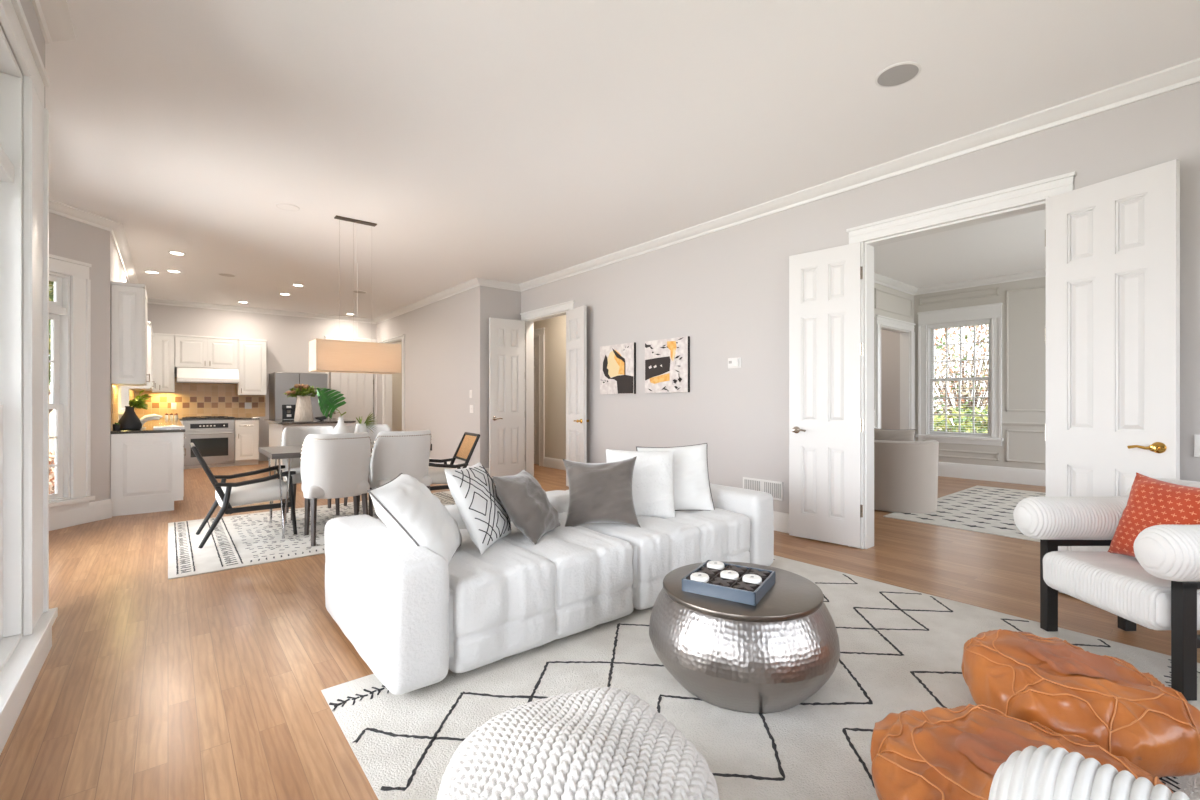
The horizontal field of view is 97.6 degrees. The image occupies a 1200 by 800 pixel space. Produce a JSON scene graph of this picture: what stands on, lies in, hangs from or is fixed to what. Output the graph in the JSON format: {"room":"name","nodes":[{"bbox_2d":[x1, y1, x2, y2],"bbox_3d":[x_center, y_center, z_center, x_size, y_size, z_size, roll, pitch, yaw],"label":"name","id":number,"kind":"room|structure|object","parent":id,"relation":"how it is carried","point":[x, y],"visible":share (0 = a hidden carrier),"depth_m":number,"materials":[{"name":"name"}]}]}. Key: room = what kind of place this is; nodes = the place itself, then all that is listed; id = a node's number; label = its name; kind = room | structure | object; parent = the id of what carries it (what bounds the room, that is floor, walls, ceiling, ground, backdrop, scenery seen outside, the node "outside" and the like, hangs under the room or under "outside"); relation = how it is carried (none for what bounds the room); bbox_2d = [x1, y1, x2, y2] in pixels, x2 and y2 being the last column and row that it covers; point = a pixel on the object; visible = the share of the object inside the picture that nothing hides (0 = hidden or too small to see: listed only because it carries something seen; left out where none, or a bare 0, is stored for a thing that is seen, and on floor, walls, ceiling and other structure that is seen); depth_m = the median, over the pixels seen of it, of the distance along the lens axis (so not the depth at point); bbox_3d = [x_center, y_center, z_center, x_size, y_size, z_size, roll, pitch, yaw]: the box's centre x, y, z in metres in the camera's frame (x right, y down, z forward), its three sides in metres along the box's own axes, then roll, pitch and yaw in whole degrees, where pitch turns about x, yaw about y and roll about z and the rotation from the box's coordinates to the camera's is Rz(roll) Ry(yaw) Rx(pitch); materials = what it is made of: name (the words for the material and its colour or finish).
{"room":"living room","nodes":[
{"label":"living room","id":0,"kind":"room"},
{"bbox_2d":[0,0,44,636],"bbox_3d":[-1.037,-0.310,0.442,0.140,2.960,5.200,0,0,-39],"label":"wall","id":1,"kind":"structure","parent":0,"point":[27,6],"depth_m":2.11,"materials":[{"name":"grey paint"}]},
{"bbox_2d":[0,0,57,726],"bbox_3d":[-1.697,-0.196,1.291,0.199,2.511,2.730,0,0,-39],"label":"window","id":2,"kind":"structure","parent":1,"relation":"in","point":[18,653],"depth_m":2.09,"materials":[{"name":"white paint"}]},
{"bbox_2d":[31,0,75,42],"bbox_3d":[-0.957,-1.748,0.534,0.100,0.085,5.241,0,0,-39],"label":"trim","id":3,"kind":"structure","parent":1,"relation":"attached to","point":[53,16],"depth_m":2.40,"materials":[{"name":"white paint"}]},
{"bbox_2d":[0,499,111,754],"bbox_3d":[-2.466,1.077,1.597,0.922,0.187,8.800,0,0,-39],"label":"baseboard","id":4,"kind":"structure","parent":1,"relation":"attached to","point":[97,510],"depth_m":2.44,"materials":[{"name":"white paint"}]},
{"bbox_2d":[49,212,109,502],"bbox_3d":[-5.054,-0.310,4.647,0.140,2.960,1.273,0,0,6],"label":"wall","id":5,"kind":"structure","parent":0,"point":[68,238],"depth_m":5.15,"materials":[{"name":"grey paint"}]},
{"bbox_2d":[49,254,94,513],"bbox_3d":[-5.029,-0.145,4.591,0.199,2.351,1.000,0,0,6],"label":"window","id":6,"kind":"structure","parent":5,"relation":"in","point":[59,310],"depth_m":4.91,"materials":[{"name":"white paint"}]},
{"bbox_2d":[49,199,122,230],"bbox_3d":[-4.932,-1.748,4.656,0.100,0.085,1.314,0,0,6],"label":"trim","id":7,"kind":"structure","parent":5,"relation":"attached to","point":[55,207],"depth_m":4.96,"materials":[{"name":"white paint"}]},
{"bbox_2d":[110,233,126,498],"bbox_3d":[-6.578,-0.310,7.175,0.140,2.960,5.040,0,0,-39],"label":"wall","id":8,"kind":"structure","parent":0,"point":[117,274],"depth_m":5.51,"materials":[{"name":"grey paint"}]},
{"bbox_2d":[111,384,134,430],"bbox_3d":[-6.490,0.065,7.189,0.011,0.479,4.810,0,0,-39],"label":"tiled wall","id":9,"kind":"structure","parent":8,"relation":"attached to","point":[114,388],"depth_m":5.67,"materials":[{"name":"beige tile"}]},
{"bbox_2d":[110,225,137,283],"bbox_3d":[-6.427,-1.748,7.181,0.100,0.085,4.941,0,0,-39],"label":"trim","id":10,"kind":"structure","parent":8,"relation":"attached to","point":[118,235],"depth_m":6.19,"materials":[{"name":"white paint"}]},
{"bbox_2d":[111,281,149,385],"bbox_3d":[-5.113,-0.698,5.739,0.293,1.045,0.800,0,0,-39],"label":"upper cabinet","id":11,"kind":"object","parent":8,"relation":"attached to","point":[128,300],"visible":0.97,"depth_m":5.43,"materials":[{"name":"white paint"}]},
{"bbox_2d":[129,321,155,390],"bbox_3d":[-7.221,-0.657,8.297,0.288,0.965,2.190,0,0,-39],"label":"upper cabinet","id":12,"kind":"object","parent":8,"relation":"attached to","point":[149,387],"visible":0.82,"depth_m":7.55,"materials":[{"name":"white paint"}]},
{"bbox_2d":[147,303,401,460],"bbox_3d":[-5.961,-0.310,10.856,5.490,2.960,0.140,0,0,-39],"label":"wall","id":13,"kind":"structure","parent":0,"point":[288,338],"depth_m":10.33,"materials":[{"name":"grey paint"}]},
{"bbox_2d":[152,333,174,392],"bbox_3d":[-7.608,-0.655,9.150,0.298,1.010,0.380,0,0,-39],"label":"upper cabinet","id":14,"kind":"object","parent":13,"relation":"attached to","point":[163,344],"visible":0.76,"depth_m":9.04,"materials":[{"name":"white paint"}]},
{"bbox_2d":[135,377,264,418],"bbox_3d":[-7.289,-0.063,9.662,1.919,0.734,0.013,0,0,-39],"label":"tiled wall","id":15,"kind":"structure","parent":13,"relation":"attached to","point":[191,399],"depth_m":9.64,"materials":[{"name":"beige tile"}]},
{"bbox_2d":[175,334,237,368],"bbox_3d":[-7.140,-0.875,9.535,0.906,0.570,0.380,0,0,-39],"label":"upper cabinet","id":16,"kind":"object","parent":13,"relation":"attached to","point":[191,351],"visible":0.87,"depth_m":9.40,"materials":[{"name":"white paint"}]},
{"bbox_2d":[177,367,238,383],"bbox_3d":[-7.071,-0.455,9.475,0.880,0.261,0.551,0,0,-39],"label":"range hood","id":17,"kind":"object","parent":16,"relation":"attached to","point":[184,375],"visible":1,"depth_m":9.31,"materials":[{"name":"white paint"}]},
{"bbox_2d":[236,338,266,394],"bbox_3d":[-6.614,-0.635,9.968,0.448,1.050,0.380,0,0,-39],"label":"upper cabinet","id":18,"kind":"object","parent":13,"relation":"attached to","point":[252,353],"visible":0.9,"depth_m":9.84,"materials":[{"name":"white paint"}]},
{"bbox_2d":[147,298,375,323],"bbox_3d":[-6.457,-1.748,10.292,4.008,0.085,0.100,0,0,-39],"label":"trim","id":19,"kind":"structure","parent":13,"relation":"attached to","point":[149,300],"depth_m":10.11,"materials":[{"name":"white paint"}]},
{"bbox_2d":[324,336,376,423],"bbox_3d":[-5.322,-0.096,11.268,1.064,2.531,0.034,0,0,-39],"label":"trim","id":20,"kind":"structure","parent":13,"relation":"attached to","point":[326,337],"depth_m":11.48,"materials":[{"name":"white paint"}]},
{"bbox_2d":[331,372,373,424],"bbox_3d":[-5.302,-0.052,11.255,0.854,2.420,0.174,0,0,-39],"label":"door","id":21,"kind":"structure","parent":13,"relation":"in","point":[357,388],"depth_m":11.26,"materials":[{"name":"white paint"}]},
{"bbox_2d":[376,287,475,465],"bbox_3d":[-3.341,-0.310,9.770,0.140,2.960,4.867,0,0,-39],"label":"wall","id":22,"kind":"structure","parent":0,"point":[440,336],"depth_m":8.88,"materials":[{"name":"grey paint"}]},
{"bbox_2d":[382,334,404,430],"bbox_3d":[-4.169,-0.060,10.750,0.174,2.461,1.324,0,0,-39],"label":"trim","id":23,"kind":"structure","parent":22,"relation":"attached to","point":[386,378],"depth_m":11.13,"materials":[{"name":"white paint"}]},
{"bbox_2d":[373,278,479,323],"bbox_3d":[-3.363,-1.748,9.608,0.100,0.085,5.087,0,0,-39],"label":"trim","id":24,"kind":"structure","parent":22,"relation":"attached to","point":[473,283],"depth_m":9.03,"materials":[{"name":"white paint"}]},
{"bbox_2d":[476,286,520,467],"bbox_3d":[-1.487,-0.310,8.066,0.838,2.960,0.120,0,0,-39],"label":"wall","id":25,"kind":"structure","parent":0,"point":[491,302],"depth_m":7.82,"materials":[{"name":"grey paint"}]},
{"bbox_2d":[489,318,524,477],"bbox_3d":[-1.384,-0.032,7.875,0.579,2.380,0.174,0,0,-36],"label":"door","id":26,"kind":"structure","parent":25,"relation":"in","point":[506,336],"depth_m":7.83,"materials":[{"name":"white paint"}]},
{"bbox_2d":[534,315,565,459],"bbox_3d":[-0.220,-0.310,8.561,0.140,2.960,5.100,0,0,-39],"label":"wall","id":27,"kind":"structure","parent":0,"point":[555,328],"depth_m":9.12,"materials":[{"name":"beige paint"}]},
{"bbox_2d":[534,337,538,463],"bbox_3d":[-1.305,-0.007,9.841,0.174,2.330,0.754,0,0,-39],"label":"door","id":28,"kind":"structure","parent":27,"relation":"in","point":[536,339],"depth_m":9.64,"materials":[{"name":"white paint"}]},
{"bbox_2d":[534,327,544,466],"bbox_3d":[-1.300,-0.070,9.847,0.174,2.481,1.144,0,0,-39],"label":"trim","id":29,"kind":"structure","parent":27,"relation":"attached to","point":[540,331],"depth_m":9.43,"materials":[{"name":"white paint"}]},
{"bbox_2d":[0,461,1199,799],"bbox_3d":[-0.097,1.210,7.043,15.200,0.080,15.000,0,0,-39],"label":"floor","id":30,"kind":"structure","parent":0,"point":[149,685],"depth_m":2.49,"materials":[{"name":"brown wood"}]},
{"bbox_2d":[111,432,185,516],"bbox_3d":[-6.033,0.752,7.107,0.610,0.835,4.158,0,0,-39],"label":"base cabinet","id":31,"kind":"object","parent":30,"relation":"on","point":[147,469],"visible":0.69,"depth_m":5.49,"materials":[{"name":"white paint"}]},
{"bbox_2d":[111,418,184,433],"bbox_3d":[-6.255,0.320,7.363,0.593,0.030,4.870,0,0,-39],"label":"countertop","id":32,"kind":"structure","parent":31,"relation":"on","point":[149,425],"depth_m":5.82,"materials":[{"name":"stone"}]},
{"bbox_2d":[118,390,152,429],"bbox_3d":[-4.971,0.094,5.629,0.273,0.421,0.275,0,0,0],"label":"vase","id":33,"kind":"object","parent":32,"relation":"on","point":[129,420],"visible":1,"depth_m":5.56,"materials":[{"name":"black ceramic"}]},
{"bbox_2d":[183,420,234,468],"bbox_3d":[-6.996,0.753,9.388,0.725,0.833,0.611,0,0,-39],"label":"oven","id":34,"kind":"object","parent":30,"relation":"on","point":[214,440],"visible":0.82,"depth_m":9.20,"materials":[{"name":"silver metal"}]},
{"bbox_2d":[234,419,258,465],"bbox_3d":[-6.607,0.752,9.777,0.360,0.835,0.695,0,0,-39],"label":"base cabinet","id":35,"kind":"object","parent":30,"relation":"on","point":[247,430],"visible":0.84,"depth_m":9.54,"materials":[{"name":"white paint"}]},
{"bbox_2d":[269,372,327,418],"bbox_3d":[-5.902,0.315,10.281,0.890,1.710,0.801,0,0,-39],"label":"refrigerator","id":36,"kind":"object","parent":30,"relation":"on","point":[280,383],"visible":0.34,"depth_m":9.94,"materials":[{"name":"silver metal"}]},
{"bbox_2d":[264,418,355,480],"bbox_3d":[-4.688,0.738,8.452,1.040,0.865,1.810,0,0,-39],"label":"kitchen island","id":37,"kind":"object","parent":30,"relation":"on","point":[276,426],"visible":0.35,"depth_m":8.03,"materials":[{"name":"white paint"}]},
{"bbox_2d":[284,384,318,420],"bbox_3d":[-4.519,0.018,8.028,0.401,0.575,0.461,0,0,10],"label":"flower vase","id":38,"kind":"object","parent":37,"relation":"on","point":[303,410],"visible":0.98,"depth_m":7.92,"materials":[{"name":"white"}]},
{"bbox_2d":[168,491,455,579],"bbox_3d":[-2.314,1.163,5.174,3.003,0.014,2.034,0,0,-39],"label":"area rug","id":39,"kind":"object","parent":30,"relation":"on","point":[237,541],"visible":0.46,"depth_m":4.33,"materials":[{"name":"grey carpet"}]},
{"bbox_2d":[189,443,296,547],"bbox_3d":[-3.079,0.760,4.537,0.728,0.808,0.591,0,0,-39],"label":"lounge chair","id":40,"kind":"object","parent":39,"relation":"on","point":[265,489],"visible":0.95,"depth_m":4.41,"materials":[{"name":"black wood"}]},
{"bbox_2d":[215,479,288,506],"bbox_3d":[-3.024,0.799,4.582,0.520,0.130,0.470,-4,2,-39],"label":"seat cushion","id":41,"kind":"object","parent":40,"relation":"on","point":[266,491],"depth_m":4.43,"materials":[{"name":"white fabric"}]},
{"bbox_2d":[281,426,339,520],"bbox_3d":[-2.942,0.713,5.370,0.543,0.893,0.532,0,0,-37],"label":"dining chair","id":42,"kind":"object","parent":39,"relation":"on","point":[291,436],"visible":0.44,"depth_m":5.40,"materials":[{"name":"grey fabric"}]},
{"bbox_2d":[259,442,373,538],"bbox_3d":[-2.450,0.796,5.055,1.320,0.721,0.820,0,0,-39],"label":"dining table","id":43,"kind":"object","parent":39,"relation":"on","point":[276,452],"visible":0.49,"depth_m":4.44,"materials":[{"name":"grey wood"}]},
{"bbox_2d":[317,388,348,433],"bbox_3d":[-2.469,0.158,4.920,0.185,0.558,0.329,0,0,4],"label":"vase","id":44,"kind":"object","parent":43,"relation":"on","point":[328,402],"visible":0.78,"depth_m":4.92,"materials":[{"name":"white ceramic"}]},
{"bbox_2d":[300,432,370,545],"bbox_3d":[-2.259,0.713,4.492,0.543,0.893,0.532,0,0,-35],"label":"dining chair","id":45,"kind":"object","parent":39,"relation":"on","point":[332,465],"visible":1,"depth_m":4.29,"materials":[{"name":"grey fabric"}]},
{"bbox_2d":[344,424,390,508],"bbox_3d":[-2.507,0.713,5.754,0.543,0.893,0.532,0,0,-41],"label":"dining chair","id":46,"kind":"object","parent":39,"relation":"on","point":[379,427],"visible":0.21,"depth_m":5.96,"materials":[{"name":"grey fabric"}]},
{"bbox_2d":[368,430,431,516],"bbox_3d":[-1.851,0.713,4.854,0.543,0.893,0.532,0,0,-41],"label":"dining chair","id":47,"kind":"object","parent":39,"relation":"on","point":[394,453],"visible":0.81,"depth_m":4.64,"materials":[{"name":"grey fabric"}]},
{"bbox_2d":[428,432,479,490],"bbox_3d":[-1.721,0.760,5.664,0.728,0.808,0.591,0,0,-31],"label":"lounge chair","id":48,"kind":"object","parent":39,"relation":"on","point":[465,449],"visible":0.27,"depth_m":5.62,"materials":[{"name":"black wood"}]},
{"bbox_2d":[428,467,452,483],"bbox_3d":[-1.782,0.799,5.627,0.520,0.130,0.470,4,-2,-31],"label":"seat cushion","id":49,"kind":"object","parent":48,"relation":"on","point":[438,475],"depth_m":5.44,"materials":[{"name":"white fabric"}]},
{"bbox_2d":[321,555,1199,799],"bbox_3d":[0.812,1.165,2.173,3.070,0.010,2.372,0,0,-39],"label":"area rug","id":50,"kind":"object","parent":30,"relation":"on","point":[901,649],"visible":0.43,"depth_m":2.07,"materials":[{"name":"white fabric"}]},
{"bbox_2d":[324,483,773,694],"bbox_3d":[-0.137,0.890,3.223,2.604,0.532,1.119,0,0,-39],"label":"sofa","id":51,"kind":"object","parent":50,"relation":"on","point":[413,616],"visible":0.71,"depth_m":2.45,"materials":[{"name":"white fabric"}]},
{"bbox_2d":[367,473,461,563],"bbox_3d":[-0.861,0.570,2.523,0.350,0.389,0.546,0,0,-6],"label":"throw pillow","id":52,"kind":"object","parent":51,"relation":"on","point":[407,507],"visible":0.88,"depth_m":2.33,"materials":[{"name":"white fabric"}]},
{"bbox_2d":[378,505,511,528],"bbox_3d":[-0.812,0.887,3.216,1.029,0.512,0.268,0,0,-39],"label":"cushion","id":53,"kind":"object","parent":51,"relation":"on","point":[453,511],"depth_m":3.06,"materials":[{"name":"white fabric"}]},
{"bbox_2d":[444,462,510,554],"bbox_3d":[-0.636,0.551,2.806,0.239,0.436,0.506,0,0,9],"label":"throw pillow","id":54,"kind":"object","parent":51,"relation":"on","point":[486,521],"visible":0.96,"depth_m":2.65,"materials":[{"name":"white fabric"}]},
{"bbox_2d":[492,470,559,543],"bbox_3d":[-0.406,0.584,2.978,0.278,0.373,0.484,0,0,12],"label":"throw pillow","id":55,"kind":"object","parent":51,"relation":"on","point":[528,506],"visible":0.98,"depth_m":2.82,"materials":[{"name":"grey fabric"}]},
{"bbox_2d":[448,520,633,672],"bbox_3d":[-0.473,0.939,2.804,1.052,0.408,0.892,0,0,-39],"label":"seat cushion","id":56,"kind":"object","parent":51,"relation":"on","point":[519,595],"depth_m":2.45,"materials":[{"name":"white fabric"}]},
{"bbox_2d":[546,490,568,512],"bbox_3d":[-0.001,0.887,3.885,1.032,0.512,0.268,0,0,-39],"label":"cushion","id":57,"kind":"object","parent":51,"relation":"on","point":[559,499],"depth_m":3.53,"materials":[{"name":"white fabric"}]},
{"bbox_2d":[563,456,640,527],"bbox_3d":[0.005,0.553,3.178,0.474,0.424,0.232,0,0,0],"label":"throw pillow","id":58,"kind":"object","parent":51,"relation":"on","point":[598,492],"visible":1,"depth_m":3.11,"materials":[{"name":"grey fabric"}]},
{"bbox_2d":[606,449,674,517],"bbox_3d":[0.264,0.544,3.461,0.481,0.443,0.221,0,0,-4],"label":"throw pillow","id":59,"kind":"object","parent":51,"relation":"on","point":[652,480],"visible":0.58,"depth_m":3.40,"materials":[{"name":"white fabric"}]},
{"bbox_2d":[558,508,749,609],"bbox_3d":[0.339,0.939,3.472,1.059,0.407,0.892,0,0,-39],"label":"seat cushion","id":60,"kind":"object","parent":51,"relation":"on","point":[661,546],"depth_m":3.10,"materials":[{"name":"white fabric"}]},
{"bbox_2d":[636,443,714,510],"bbox_3d":[0.517,0.534,3.631,0.516,0.477,0.198,0,0,-4],"label":"throw pillow","id":61,"kind":"object","parent":51,"relation":"on","point":[691,483],"visible":0.59,"depth_m":3.58,"materials":[{"name":"white fabric"}]},
{"bbox_2d":[436,687,719,799],"bbox_3d":[-0.059,0.967,1.273,0.681,0.388,0.677,0,0,37],"label":"knitted pouf","id":62,"kind":"object","parent":50,"relation":"on","point":[598,743],"visible":1,"depth_m":1.21,"materials":[{"name":"white fabric"}]},
{"bbox_2d":[649,562,839,712],"bbox_3d":[0.592,0.968,2.216,0.768,0.388,0.768,0,0,37],"label":"coffee table","id":63,"kind":"object","parent":50,"relation":"on","point":[772,655],"visible":0.8,"depth_m":1.92,"materials":[{"name":"silver metal"}]},
{"bbox_2d":[682,560,774,605],"bbox_3d":[0.539,0.749,2.186,0.300,0.050,0.300,0,0,32],"label":"tray","id":64,"kind":"object","parent":63,"relation":"on","point":[730,593],"visible":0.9,"depth_m":2.09,"materials":[{"name":"blue paint"}]},
{"bbox_2d":[870,704,1172,799],"bbox_3d":[1.089,1.042,1.388,0.676,0.238,0.714,0,0,37],"label":"pouf","id":65,"kind":"object","parent":50,"relation":"on","point":[937,753],"visible":0.74,"depth_m":1.43,"materials":[{"name":"brown leather"}]},
{"bbox_2d":[961,629,1199,777],"bbox_3d":[1.635,1.022,1.842,0.579,0.277,0.674,0,0,21],"label":"pouf","id":66,"kind":"object","parent":50,"relation":"on","point":[1061,686],"visible":0.8,"depth_m":1.66,"materials":[{"name":"brown leather"}]},
{"bbox_2d":[1013,478,1199,700],"bbox_3d":[2.600,0.774,2.363,0.934,0.775,0.815,0,0,-1],"label":"armchair","id":67,"kind":"object","parent":50,"relation":"on","point":[1158,588],"visible":0.88,"depth_m":2.29,"materials":[{"name":"white fabric"}]},
{"bbox_2d":[1043,551,1199,629],"bbox_3d":[2.498,0.836,2.363,0.606,0.192,0.557,0,0,-1],"label":"seat cushion","id":68,"kind":"object","parent":67,"relation":"on","point":[1117,584],"depth_m":2.30,"materials":[{"name":"white fabric"}]},
{"bbox_2d":[1107,472,1199,556],"bbox_3d":[2.542,0.550,2.333,0.206,0.399,0.520,0,0,7],"label":"throw pillow","id":69,"kind":"object","parent":67,"relation":"on","point":[1151,501],"visible":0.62,"depth_m":2.38,"materials":[{"name":"orange fabric"}]},
{"bbox_2d":[883,486,1045,541],"bbox_3d":[4.942,1.163,5.154,3.024,0.014,2.884,0,0,-39],"label":"area rug","id":70,"kind":"object","parent":30,"relation":"on","point":[982,509],"visible":0.36,"depth_m":5.45,"materials":[{"name":"white fabric"}]},
{"bbox_2d":[874,439,938,512],"bbox_3d":[3.232,0.787,5.750,0.800,0.740,0.695,0,0,36],"label":"tub chair","id":71,"kind":"object","parent":70,"relation":"on","point":[905,472],"visible":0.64,"depth_m":5.44,"materials":[{"name":"beige fabric"}]},
{"bbox_2d":[874,428,915,440],"bbox_3d":[3.281,0.467,5.880,0.445,0.314,0.137,0,0,36],"label":"throw pillow","id":72,"kind":"object","parent":71,"relation":"on","point":[879,434],"visible":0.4,"depth_m":5.84,"materials":[{"name":"beige fabric"}]},
{"bbox_2d":[988,745,1199,799],"bbox_3d":[0.646,0.774,0.231,0.815,0.775,0.934,0,0,-39],"label":"armchair","id":73,"kind":"object","parent":30,"relation":"on","point":[1044,772],"visible":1,"depth_m":0.70,"materials":[{"name":"white fabric"}]},
{"bbox_2d":[45,0,1199,318],"bbox_3d":[-0.208,-1.865,6.627,11.100,0.150,14.300,0,0,-39],"label":"ceiling","id":74,"kind":"structure","parent":0,"point":[509,141],"depth_m":3.31,"materials":[{"name":"white paint"}]},
{"bbox_2d":[309,215,400,373],"bbox_3d":[-2.421,-1.038,5.208,0.770,1.505,0.340,0,0,-39],"label":"pendant lamp","id":75,"kind":"object","parent":74,"relation":"hanging from","point":[325,355],"visible":1,"depth_m":5.09,"materials":[{"name":"beige fabric"}]},
{"bbox_2d":[315,370,392,373],"bbox_3d":[-2.421,-0.290,5.208,0.764,0.003,0.334,0,0,-39],"label":"diffuser","id":76,"kind":"object","parent":75,"relation":"attached to","point":[337,371],"depth_m":5.16,"materials":[{"name":"fabric"}]},
{"bbox_2d":[875,62,920,86],"bbox_3d":[1.633,-1.787,2.879,0.223,0.006,0.223,0,0,-39],"label":"ceiling speaker","id":77,"kind":"object","parent":74,"relation":"attached to","point":[901,73],"visible":1,"depth_m":2.87,"materials":[{"name":"white paint"}]},
{"bbox_2d":[521,82,1199,513],"bbox_3d":[1.589,-0.310,4.877,0.140,2.960,8.713,0,0,-39],"label":"wall","id":78,"kind":"structure","parent":0,"point":[726,290],"depth_m":4.88,"materials":[{"name":"grey paint"}]},
{"bbox_2d":[520,300,574,475],"bbox_3d":[-0.739,-0.096,7.680,0.174,2.531,1.384,0,0,-39],"label":"trim","id":79,"kind":"structure","parent":78,"relation":"attached to","point":[553,310],"depth_m":8.11,"materials":[{"name":"white paint"}]},
{"bbox_2d":[566,305,588,486],"bbox_3d":[-0.322,-0.032,6.957,0.174,2.380,0.544,0,0,-29],"label":"door","id":80,"kind":"structure","parent":78,"relation":"in","point":[576,420],"depth_m":6.91,"materials":[{"name":"white paint"}]},
{"bbox_2d":[429,458,788,532],"bbox_3d":[0.251,1.085,5.827,0.720,0.170,11.880,0,0,-39],"label":"baseboard","id":81,"kind":"structure","parent":78,"relation":"attached to","point":[781,520],"depth_m":4.71,"materials":[{"name":"white paint"}]},
{"bbox_2d":[600,342,635,393],"bbox_3d":[0.209,-0.386,6.412,0.041,0.604,0.627,0,0,-39],"label":"wall picture","id":82,"kind":"object","parent":78,"relation":"attached to","point":[617,362],"visible":1,"depth_m":6.37,"materials":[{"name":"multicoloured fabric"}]},
{"bbox_2d":[645,336,689,392],"bbox_3d":[0.727,-0.387,5.777,0.048,0.590,0.644,0,0,-39],"label":"wall picture","id":83,"kind":"object","parent":78,"relation":"attached to","point":[667,361],"visible":1,"depth_m":5.74,"materials":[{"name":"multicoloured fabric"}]},
{"bbox_2d":[743,477,782,500],"bbox_3d":[1.500,0.810,4.860,0.017,0.170,0.420,0,0,-39],"label":"air vent","id":84,"kind":"object","parent":78,"relation":"in","point":[775,488],"visible":0.73,"depth_m":4.81,"materials":[{"name":"white metal"}]},
{"bbox_2d":[789,242,862,547],"bbox_3d":[1.874,-0.047,4.366,0.587,2.410,0.184,0,0,36],"label":"door","id":85,"kind":"structure","parent":78,"relation":"in","point":[826,347],"depth_m":4.32,"materials":[{"name":"white paint"}]},
{"bbox_2d":[519,58,1199,291],"bbox_3d":[1.496,-1.748,4.801,0.100,0.085,8.713,0,0,-39],"label":"trim","id":86,"kind":"structure","parent":78,"relation":"attached to","point":[1188,73],"depth_m":3.71,"materials":[{"name":"white paint"}]},
{"bbox_2d":[846,171,1075,548],"bbox_3d":[2.492,-0.108,3.753,0.174,2.556,1.384,0,0,-39],"label":"trim","id":87,"kind":"structure","parent":78,"relation":"attached to","point":[1037,191],"depth_m":3.95,"materials":[{"name":"white paint"}]},
{"bbox_2d":[1045,159,1179,593],"bbox_3d":[2.885,-0.047,2.996,0.174,2.410,0.589,0,0,-23],"label":"door","id":88,"kind":"structure","parent":78,"relation":"in","point":[1112,329],"depth_m":2.95,"materials":[{"name":"white paint"}]},
{"bbox_2d":[881,330,899,429],"bbox_3d":[3.818,-0.310,8.816,2.300,2.960,1.836,0,0,-39],"label":"wall","id":89,"kind":"structure","parent":0,"point":[890,341],"depth_m":9.03,"materials":[{"name":"grey paint"}]},
{"bbox_2d":[874,283,913,426],"bbox_3d":[3.185,-0.310,7.016,5.044,2.960,0.140,0,0,-39],"label":"wall","id":90,"kind":"structure","parent":0,"point":[885,301],"depth_m":7.95,"materials":[{"name":"grey paint"}]},
{"bbox_2d":[874,288,912,410],"bbox_3d":[3.184,-0.380,6.912,4.700,2.500,0.020,0,0,-39],"label":"trim","id":91,"kind":"structure","parent":90,"relation":"attached to","point":[876,289],"depth_m":7.55,"materials":[{"name":"grey paint"}]},
{"bbox_2d":[875,315,915,429],"bbox_3d":[4.476,-0.035,8.056,1.394,2.411,0.174,0,0,-39],"label":"trim","id":92,"kind":"structure","parent":90,"relation":"attached to","point":[907,338],"depth_m":8.36,"materials":[{"name":"white paint"}]},
{"bbox_2d":[874,273,917,294],"bbox_3d":[3.208,-1.748,6.879,4.904,0.085,0.100,0,0,-39],"label":"trim","id":93,"kind":"structure","parent":90,"relation":"attached to","point":[879,279],"depth_m":7.86,"materials":[{"name":"white paint"}]},
{"bbox_2d":[914,277,1045,469],"bbox_3d":[6.689,-0.310,6.618,0.140,2.960,5.200,0,0,-39],"label":"wall","id":94,"kind":"structure","parent":0,"point":[1027,308],"depth_m":7.43,"materials":[{"name":"grey paint"}]},
{"bbox_2d":[916,303,1003,445],"bbox_3d":[5.490,-0.384,8.027,0.199,2.067,1.131,0,0,-39],"label":"window","id":95,"kind":"structure","parent":94,"relation":"in","point":[991,314],"depth_m":8.00,"materials":[{"name":"white paint"}]},
{"bbox_2d":[929,320,989,433],"bbox_3d":[5.477,-0.343,8.017,0.034,1.686,0.801,0,0,-39],"label":"window pane","id":96,"kind":"object","parent":95,"relation":"attached to","point":[958,322],"depth_m":8.04,"materials":[{"name":"clear glass"}]},
{"bbox_2d":[915,269,1045,294],"bbox_3d":[6.595,-1.748,6.543,0.100,0.085,4.924,0,0,-39],"label":"trim","id":97,"kind":"structure","parent":94,"relation":"attached to","point":[1039,273],"depth_m":7.71,"materials":[{"name":"white paint"}]},
{"bbox_2d":[919,285,1045,463],"bbox_3d":[6.205,-0.390,7.080,0.020,2.520,3.450,0,0,-39],"label":"trim","id":98,"kind":"structure","parent":94,"relation":"attached to","point":[1042,286],"depth_m":7.53,"materials":[{"name":"grey paint"}]},
{"bbox_2d":[938,462,1045,485],"bbox_3d":[4.740,1.060,5.017,4.904,0.221,4.924,0,0,-39],"label":"baseboard","id":99,"kind":"structure","parent":94,"relation":"attached to","point":[1036,477],"depth_m":7.64,"materials":[{"name":"white paint"}]},
{"label":"outside","id":100,"kind":"structure","parent":0,"visible":0},
{"bbox_3d":[0.684,1.620,7.038,70.000,0.100,70.000,0,0,-39],"label":"ground","id":101,"kind":"structure","parent":100,"visible":0},
{"bbox_2d":[934,405,987,432],"bbox_3d":[7.333,0.866,10.343,2.571,1.615,2.512,0,0,12],"label":"shrub","id":102,"kind":"object","parent":101,"relation":"on","point":[942,423],"visible":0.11,"depth_m":10.16,"materials":[{"name":"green plant"}]},
{"bbox_2d":[934,324,988,432],"bbox_3d":[9.397,-1.123,13.580,2.897,5.386,4.905,0,0,-34],"label":"tree","id":103,"kind":"object","parent":101,"relation":"on","point":[964,389],"visible":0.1,"depth_m":13.21,"materials":[{"name":"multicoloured plant"}]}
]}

